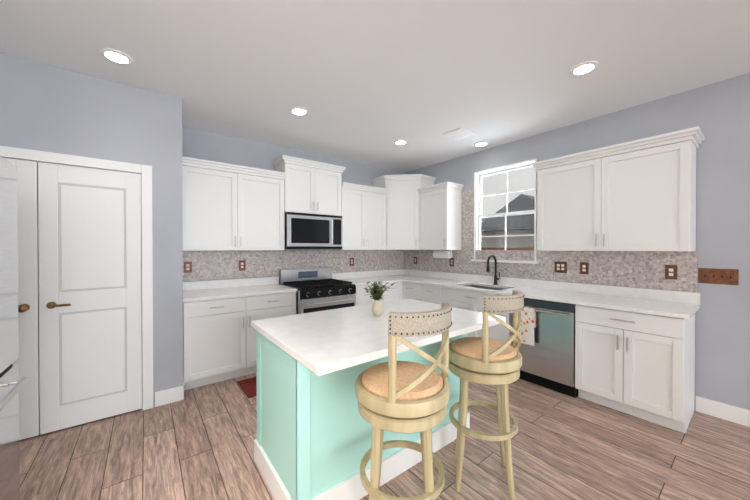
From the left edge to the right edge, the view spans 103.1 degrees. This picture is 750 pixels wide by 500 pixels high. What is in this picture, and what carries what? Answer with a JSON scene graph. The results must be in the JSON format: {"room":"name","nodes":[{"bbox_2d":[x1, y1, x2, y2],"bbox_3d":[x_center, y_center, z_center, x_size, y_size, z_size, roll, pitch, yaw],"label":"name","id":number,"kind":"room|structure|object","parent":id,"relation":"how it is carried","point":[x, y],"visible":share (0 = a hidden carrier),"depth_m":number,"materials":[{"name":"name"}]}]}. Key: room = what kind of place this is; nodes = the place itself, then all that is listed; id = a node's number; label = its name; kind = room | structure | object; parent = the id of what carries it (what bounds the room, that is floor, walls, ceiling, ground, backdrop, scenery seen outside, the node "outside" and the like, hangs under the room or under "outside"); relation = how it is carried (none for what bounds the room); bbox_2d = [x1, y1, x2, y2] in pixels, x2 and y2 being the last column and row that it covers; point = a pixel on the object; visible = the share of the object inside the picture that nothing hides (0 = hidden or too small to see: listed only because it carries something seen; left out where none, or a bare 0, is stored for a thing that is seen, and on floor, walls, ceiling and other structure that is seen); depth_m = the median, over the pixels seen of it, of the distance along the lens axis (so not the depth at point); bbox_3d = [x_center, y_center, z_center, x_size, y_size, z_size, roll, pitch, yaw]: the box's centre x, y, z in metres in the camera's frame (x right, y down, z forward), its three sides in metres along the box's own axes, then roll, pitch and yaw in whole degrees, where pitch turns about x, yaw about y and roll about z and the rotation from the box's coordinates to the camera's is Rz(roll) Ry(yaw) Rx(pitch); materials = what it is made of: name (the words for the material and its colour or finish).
{"room":"kitchen","nodes":[
{"label":"kitchen","id":0,"kind":"room"},
{"bbox_2d":[0,52,182,406],"bbox_3d":[-2.641,-0.002,2.546,1.620,2.775,0.730,0,0,-38],"label":"wall","id":1,"kind":"structure","parent":0,"point":[48,108],"depth_m":2.50,"materials":[{"name":"paint"}]},
{"bbox_2d":[5,158,141,439],"bbox_3d":[-2.479,0.362,2.192,1.211,2.028,0.123,0,0,-38],"label":"double pantry door","id":2,"kind":"structure","parent":1,"relation":"in","point":[79,360],"depth_m":2.33,"materials":[{"name":"white wood"}]},
{"bbox_2d":[0,146,152,409],"bbox_3d":[-2.517,0.328,2.235,1.360,2.118,0.118,0,0,-38],"label":"door frame","id":3,"kind":"structure","parent":1,"relation":"attached to","point":[145,171],"depth_m":2.57,"materials":[{"name":"white wood"}]},
{"bbox_2d":[183,250,402,281],"bbox_3d":[-0.852,0.176,4.381,3.450,0.353,0.008,0,0,-38],"label":"tile backsplash","id":4,"kind":"structure","parent":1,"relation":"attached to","point":[206,265],"depth_m":4.01,"materials":[{"name":"tile"}]},
{"bbox_2d":[184,261,191,272],"bbox_3d":[-2.128,0.195,3.389,0.080,0.128,0.005,0,0,-38],"label":"electrical outlet plate","id":5,"kind":"object","parent":4,"relation":"attached to","point":[187,265],"depth_m":3.39,"materials":[{"name":"orange metal"}]},
{"bbox_2d":[239,260,245,270],"bbox_3d":[-1.669,0.193,3.743,0.080,0.128,0.005,0,0,-38],"label":"electrical outlet plate","id":6,"kind":"object","parent":4,"relation":"attached to","point":[242,263],"depth_m":3.74,"materials":[{"name":"orange metal"}]},
{"bbox_2d":[350,258,353,265],"bbox_3d":[-0.370,0.187,4.745,0.080,0.128,0.005,0,0,-38],"label":"electrical outlet plate","id":7,"kind":"object","parent":4,"relation":"attached to","point":[351,259],"depth_m":4.74,"materials":[{"name":"orange metal"}]},
{"bbox_2d":[38,126,403,402],"bbox_3d":[-1.523,-0.011,3.945,5.340,2.775,0.120,0,0,-38],"label":"wall","id":8,"kind":"structure","parent":0,"point":[203,145],"depth_m":3.80,"materials":[{"name":"paint"}]},
{"bbox_2d":[182,156,285,250],"bbox_3d":[-1.654,-0.475,3.508,1.098,0.960,0.388,0,0,-38],"label":"upper cabinet","id":9,"kind":"object","parent":8,"relation":"attached to","point":[226,206],"visible":0.96,"depth_m":3.35,"materials":[{"name":"white wood"}]},
{"bbox_2d":[272,155,345,215],"bbox_3d":[-0.890,-0.827,4.094,0.922,0.694,0.388,0,0,-38],"label":"upper cabinet","id":10,"kind":"object","parent":8,"relation":"attached to","point":[312,187],"visible":0.98,"depth_m":3.94,"materials":[{"name":"white wood"}]},
{"bbox_2d":[284,212,341,248],"bbox_3d":[-0.877,-0.245,4.080,0.800,0.462,0.428,0,0,-38],"label":"microwave","id":11,"kind":"object","parent":10,"relation":"attached to","point":[309,231],"visible":0.98,"depth_m":3.91,"materials":[{"name":"silver metal"}]},
{"bbox_2d":[330,182,387,249],"bbox_3d":[-0.237,-0.482,4.600,0.820,0.960,0.388,0,0,-38],"label":"upper cabinet","id":12,"kind":"object","parent":8,"relation":"attached to","point":[363,211],"visible":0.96,"depth_m":4.46,"materials":[{"name":"white wood"}]},
{"bbox_2d":[371,174,435,249],"bbox_3d":[0.462,-0.592,4.898,0.769,1.175,0.769,0,0,-38],"label":"upper cabinet","id":13,"kind":"object","parent":8,"relation":"attached to","point":[402,213],"visible":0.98,"depth_m":4.71,"materials":[{"name":"white wood"}]},
{"bbox_2d":[0,0,749,172],"bbox_3d":[1.597,-1.433,-0.111,5.340,0.120,10.340,0,0,-38],"label":"ceiling","id":14,"kind":"structure","parent":0,"point":[367,82],"depth_m":2.17,"materials":[{"name":"white paint"}]},
{"bbox_2d":[99,48,132,64],"bbox_3d":[-1.849,-1.381,2.132,0.178,0.012,0.178,0,0,-23],"label":"recessed light","id":15,"kind":"object","parent":14,"relation":"in","point":[120,57],"depth_m":2.12,"materials":[{"name":"white plastic"}]},
{"bbox_2d":[289,107,307,115],"bbox_3d":[-0.762,-1.386,2.983,0.178,0.012,0.178,0,0,37],"label":"recessed light","id":16,"kind":"object","parent":14,"relation":"in","point":[300,111],"depth_m":2.97,"materials":[{"name":"white"}]},
{"bbox_2d":[394,139,407,144],"bbox_3d":[0.334,-1.391,3.853,0.178,0.012,0.178,0,0,-23],"label":"recessed light","id":17,"kind":"object","parent":14,"relation":"in","point":[399,142],"depth_m":3.84,"materials":[{"name":"white plastic"}]},
{"bbox_2d":[443,127,475,139],"bbox_3d":[1.012,-1.388,3.580,0.300,0.016,0.260,0,0,-38],"label":"ceiling vent","id":18,"kind":"object","parent":14,"relation":"in","point":[460,133],"visible":1,"depth_m":3.56,"materials":[{"name":"white metal"}]},
{"bbox_2d":[474,141,488,145],"bbox_3d":[1.398,-1.392,3.916,0.178,0.012,0.178,0,0,37],"label":"recessed light","id":19,"kind":"object","parent":14,"relation":"in","point":[482,143],"depth_m":3.88,"materials":[{"name":"white"}]},
{"bbox_2d":[569,61,598,75],"bbox_3d":[1.592,-1.382,2.272,0.178,0.012,0.178,0,0,37],"label":"recessed light","id":20,"kind":"object","parent":14,"relation":"in","point":[585,67],"depth_m":2.26,"materials":[{"name":"white"}]},
{"bbox_2d":[19,373,749,499],"bbox_3d":[1.597,1.452,-0.093,5.340,0.100,10.340,0,0,-38],"label":"floor","id":21,"kind":"structure","parent":0,"point":[197,443],"depth_m":2.00,"materials":[{"name":"brown wood"}]},
{"bbox_2d":[0,156,28,499],"bbox_3d":[-1.880,0.480,0.977,0.846,1.830,0.910,0,0,-38],"label":"refrigerator","id":22,"kind":"object","parent":21,"relation":"on","point":[11,384],"visible":1,"depth_m":1.45,"materials":[{"name":"metal"}]},
{"bbox_2d":[183,292,295,389],"bbox_3d":[-1.559,0.935,3.426,1.137,0.889,0.644,0,0,-38],"label":"base cabinet","id":23,"kind":"object","parent":21,"relation":"on","point":[219,340],"visible":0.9,"depth_m":3.08,"materials":[{"name":"white wood"}]},
{"bbox_2d":[183,276,297,301],"bbox_3d":[-1.563,0.425,3.423,1.147,0.130,0.638,0,0,-38],"label":"countertop","id":24,"kind":"structure","parent":23,"relation":"on","point":[208,290],"depth_m":3.47,"materials":[{"name":"white stone"}]},
{"bbox_2d":[237,376,256,397],"bbox_3d":[-0.804,1.374,3.333,1.280,0.012,0.420,0,0,-38],"label":"rug","id":25,"kind":"object","parent":21,"relation":"on","point":[248,386],"visible":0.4,"depth_m":2.99,"materials":[{"name":"red fabric"}]},
{"bbox_2d":[279,267,355,313],"bbox_3d":[-0.751,0.819,3.957,0.772,1.115,0.772,0,0,-38],"label":"range","id":26,"kind":"object","parent":21,"relation":"on","point":[320,289],"visible":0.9,"depth_m":3.80,"materials":[{"name":"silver metal"}]},
{"bbox_2d":[254,330,469,499],"bbox_3d":[-0.034,0.946,2.122,1.405,0.884,0.675,0,0,-38],"label":"kitchen island","id":27,"kind":"object","parent":21,"relation":"on","point":[313,441],"visible":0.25,"depth_m":1.62,"materials":[{"name":"teal wood"}]},
{"bbox_2d":[251,298,505,375],"bbox_3d":[0.046,0.485,2.020,1.440,0.037,0.970,0,0,-38],"label":"island countertop","id":28,"kind":"structure","parent":27,"relation":"on","point":[318,343],"depth_m":1.71,"materials":[{"name":"white stone"}]},
{"bbox_2d":[363,281,396,315],"bbox_3d":[0.036,0.343,2.115,0.240,0.246,0.206,0,0,-38],"label":"potted plant","id":29,"kind":"object","parent":28,"relation":"on","point":[376,290],"visible":1,"depth_m":2.09,"materials":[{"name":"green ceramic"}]},
{"bbox_2d":[356,283,383,305],"bbox_3d":[-0.278,0.929,4.436,0.543,0.888,0.608,0,0,-38],"label":"base cabinet","id":30,"kind":"object","parent":21,"relation":"on","point":[362,297],"depth_m":4.14,"materials":[{"name":"white"}]},
{"bbox_2d":[332,270,403,285],"bbox_3d":[-0.131,0.418,4.508,0.870,0.130,0.668,0,0,-38],"label":"countertop","id":31,"kind":"structure","parent":30,"relation":"on","point":[357,278],"depth_m":4.72,"materials":[{"name":"white stone"}]},
{"bbox_2d":[384,282,401,301],"bbox_3d":[0.062,0.928,4.699,0.435,0.888,0.608,0,0,-38],"label":"base cabinet","id":32,"kind":"object","parent":21,"relation":"on","point":[393,293],"depth_m":4.48,"materials":[{"name":"white wood"}]},
{"bbox_2d":[355,303,451,499],"bbox_3d":[0.128,0.823,1.400,0.447,1.144,0.452,0,0,-38],"label":"bar stool","id":33,"kind":"object","parent":21,"relation":"on","point":[393,395],"visible":1,"depth_m":1.25,"materials":[{"name":"beige wood"}]},
{"bbox_2d":[402,282,473,336],"bbox_3d":[0.912,0.929,4.452,0.608,0.888,0.819,0,0,-38],"label":"base cabinet","id":34,"kind":"object","parent":21,"relation":"on","point":[458,298],"depth_m":4.00,"materials":[{"name":"white"}]},
{"bbox_2d":[388,269,700,318],"bbox_3d":[1.390,0.423,3.787,0.659,0.130,3.668,0,0,-38],"label":"countertop","id":35,"kind":"structure","parent":34,"relation":"on","point":[680,304],"depth_m":3.03,"materials":[{"name":"white stone"}]},
{"bbox_2d":[466,285,503,289],"bbox_3d":[1.374,0.588,3.771,0.426,0.199,0.656,0,0,-38],"label":"sink basin","id":36,"kind":"object","parent":35,"relation":"in","point":[484,287],"visible":0.02,"depth_m":3.99,"materials":[{"name":"silver metal"}]},
{"bbox_2d":[486,255,499,284],"bbox_3d":[1.541,0.261,3.871,0.230,0.392,0.102,0,0,-38],"label":"faucet","id":37,"kind":"object","parent":35,"relation":"on","point":[488,270],"visible":1,"depth_m":3.91,"materials":[{"name":"black metal"}]},
{"bbox_2d":[449,290,524,499],"bbox_3d":[0.661,0.820,1.823,0.443,1.144,0.450,0,0,-38],"label":"bar stool","id":38,"kind":"object","parent":21,"relation":"on","point":[484,359],"visible":0.98,"depth_m":1.67,"materials":[{"name":"beige wood"}]},
{"bbox_2d":[511,298,577,397],"bbox_3d":[1.870,0.939,3.158,0.636,0.886,0.600,0,0,-38],"label":"dishwasher","id":39,"kind":"object","parent":21,"relation":"on","point":[548,359],"visible":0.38,"depth_m":2.91,"materials":[{"name":"silver metal"}]},
{"bbox_2d":[519,307,535,345],"bbox_3d":[1.553,0.774,3.064,0.042,0.376,0.180,0,0,-38],"label":"hanging towel","id":40,"kind":"object","parent":39,"relation":"hanging from","point":[528,322],"visible":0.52,"depth_m":3.03,"materials":[{"name":"white fabric"}]},
{"bbox_2d":[575,304,694,432],"bbox_3d":[2.298,0.940,2.655,0.608,0.888,0.702,0,0,-38],"label":"base cabinet","id":41,"kind":"object","parent":21,"relation":"on","point":[639,365],"depth_m":2.42,"materials":[{"name":"white wood"}]},
{"bbox_2d":[404,73,749,410],"bbox_3d":[3.701,0.005,1.445,0.120,2.775,10.220,0,0,-38],"label":"wall","id":42,"kind":"structure","parent":0,"point":[718,113],"depth_m":2.50,"materials":[{"name":"paint"}]},
{"bbox_2d":[417,182,463,249],"bbox_3d":[0.991,-0.482,4.524,0.388,0.960,0.588,0,0,-38],"label":"upper cabinet","id":43,"kind":"object","parent":42,"relation":"attached to","point":[440,216],"visible":1,"depth_m":4.39,"materials":[{"name":"white wood"}]},
{"bbox_2d":[433,250,452,258],"bbox_3d":[1.036,0.063,4.574,0.116,0.129,0.330,0,0,-38],"label":"paper towel holder","id":44,"kind":"object","parent":43,"relation":"attached to","point":[443,254],"visible":1,"depth_m":4.50,"materials":[{"name":"white paper"}]},
{"bbox_2d":[471,158,538,263],"bbox_3d":[1.724,-0.471,3.965,0.160,1.272,0.918,0,0,-38],"label":"window","id":45,"kind":"structure","parent":42,"relation":"in","point":[478,175],"depth_m":3.99,"materials":[{"name":"white"}]},
{"bbox_2d":[403,189,697,291],"bbox_3d":[1.647,-0.262,4.000,0.008,1.233,3.659,0,0,-38],"label":"tile backsplash","id":46,"kind":"structure","parent":42,"relation":"attached to","point":[641,269],"depth_m":3.31,"materials":[{"name":"tile"}]},
{"bbox_2d":[450,258,453,265],"bbox_3d":[1.183,0.188,4.594,0.005,0.128,0.080,0,0,-38],"label":"electrical outlet plate","id":47,"kind":"object","parent":46,"relation":"attached to","point":[452,259],"depth_m":4.58,"materials":[{"name":"orange metal"}]},
{"bbox_2d":[554,261,566,272],"bbox_3d":[2.111,0.195,3.390,0.005,0.128,0.126,0,0,-38],"label":"electrical outlet plate","id":48,"kind":"object","parent":46,"relation":"attached to","point":[560,267],"depth_m":3.39,"materials":[{"name":"orange metal"}]},
{"bbox_2d":[580,262,588,273],"bbox_3d":[2.252,0.196,3.208,0.005,0.128,0.080,0,0,-38],"label":"electrical outlet plate","id":49,"kind":"object","parent":46,"relation":"attached to","point":[584,266],"depth_m":3.20,"materials":[{"name":"orange metal"}]},
{"bbox_2d":[665,265,677,279],"bbox_3d":[2.661,0.200,2.677,0.005,0.128,0.080,0,0,-38],"label":"electrical outlet plate","id":50,"kind":"object","parent":46,"relation":"attached to","point":[670,271],"depth_m":2.67,"materials":[{"name":"orange metal"}]},
{"bbox_2d":[535,134,698,250],"bbox_3d":[2.265,-0.447,2.911,0.340,0.910,1.160,0,0,-38],"label":"upper cabinet","id":51,"kind":"object","parent":42,"relation":"attached to","point":[637,195],"depth_m":2.69,"materials":[{"name":"white wood"}]},
{"bbox_2d":[698,268,738,284],"bbox_3d":[2.833,0.217,2.462,0.013,0.128,0.217,0,0,-38],"label":"switch plate","id":52,"kind":"object","parent":42,"relation":"attached to","point":[719,276],"visible":1,"depth_m":2.46,"materials":[{"name":"orange metal"}]},
{"bbox_2d":[696,396,749,426],"bbox_3d":[4.725,1.336,0.012,0.016,0.130,6.445,0,0,-38],"label":"baseboard","id":53,"kind":"structure","parent":42,"relation":"attached to","point":[734,414],"depth_m":2.44,"materials":[{"name":"white wood"}]},
{"label":"outside","id":54,"kind":"structure","parent":0,"visible":0},
{"bbox_3d":[11.939,1.674,20.447,36.100,0.100,42.000,0,0,-38],"label":"ground","id":55,"kind":"structure","parent":54,"visible":0},
{"bbox_2d":[481,247,533,249],"bbox_3d":[1.406,0.790,12.320,0.100,1.770,30.000,0,0,-38],"label":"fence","id":56,"kind":"object","parent":55,"relation":"on","point":[526,248],"depth_m":8.82,"materials":[{"name":"brown wood"}]},
{"bbox_2d":[481,194,534,247],"bbox_3d":[6.756,-0.848,28.053,19.800,4.850,28.400,0,0,-38],"label":"house","id":57,"kind":"structure","parent":55,"relation":"on","point":[499,228],"depth_m":13.06,"materials":[{"name":"grey"}]}
]}

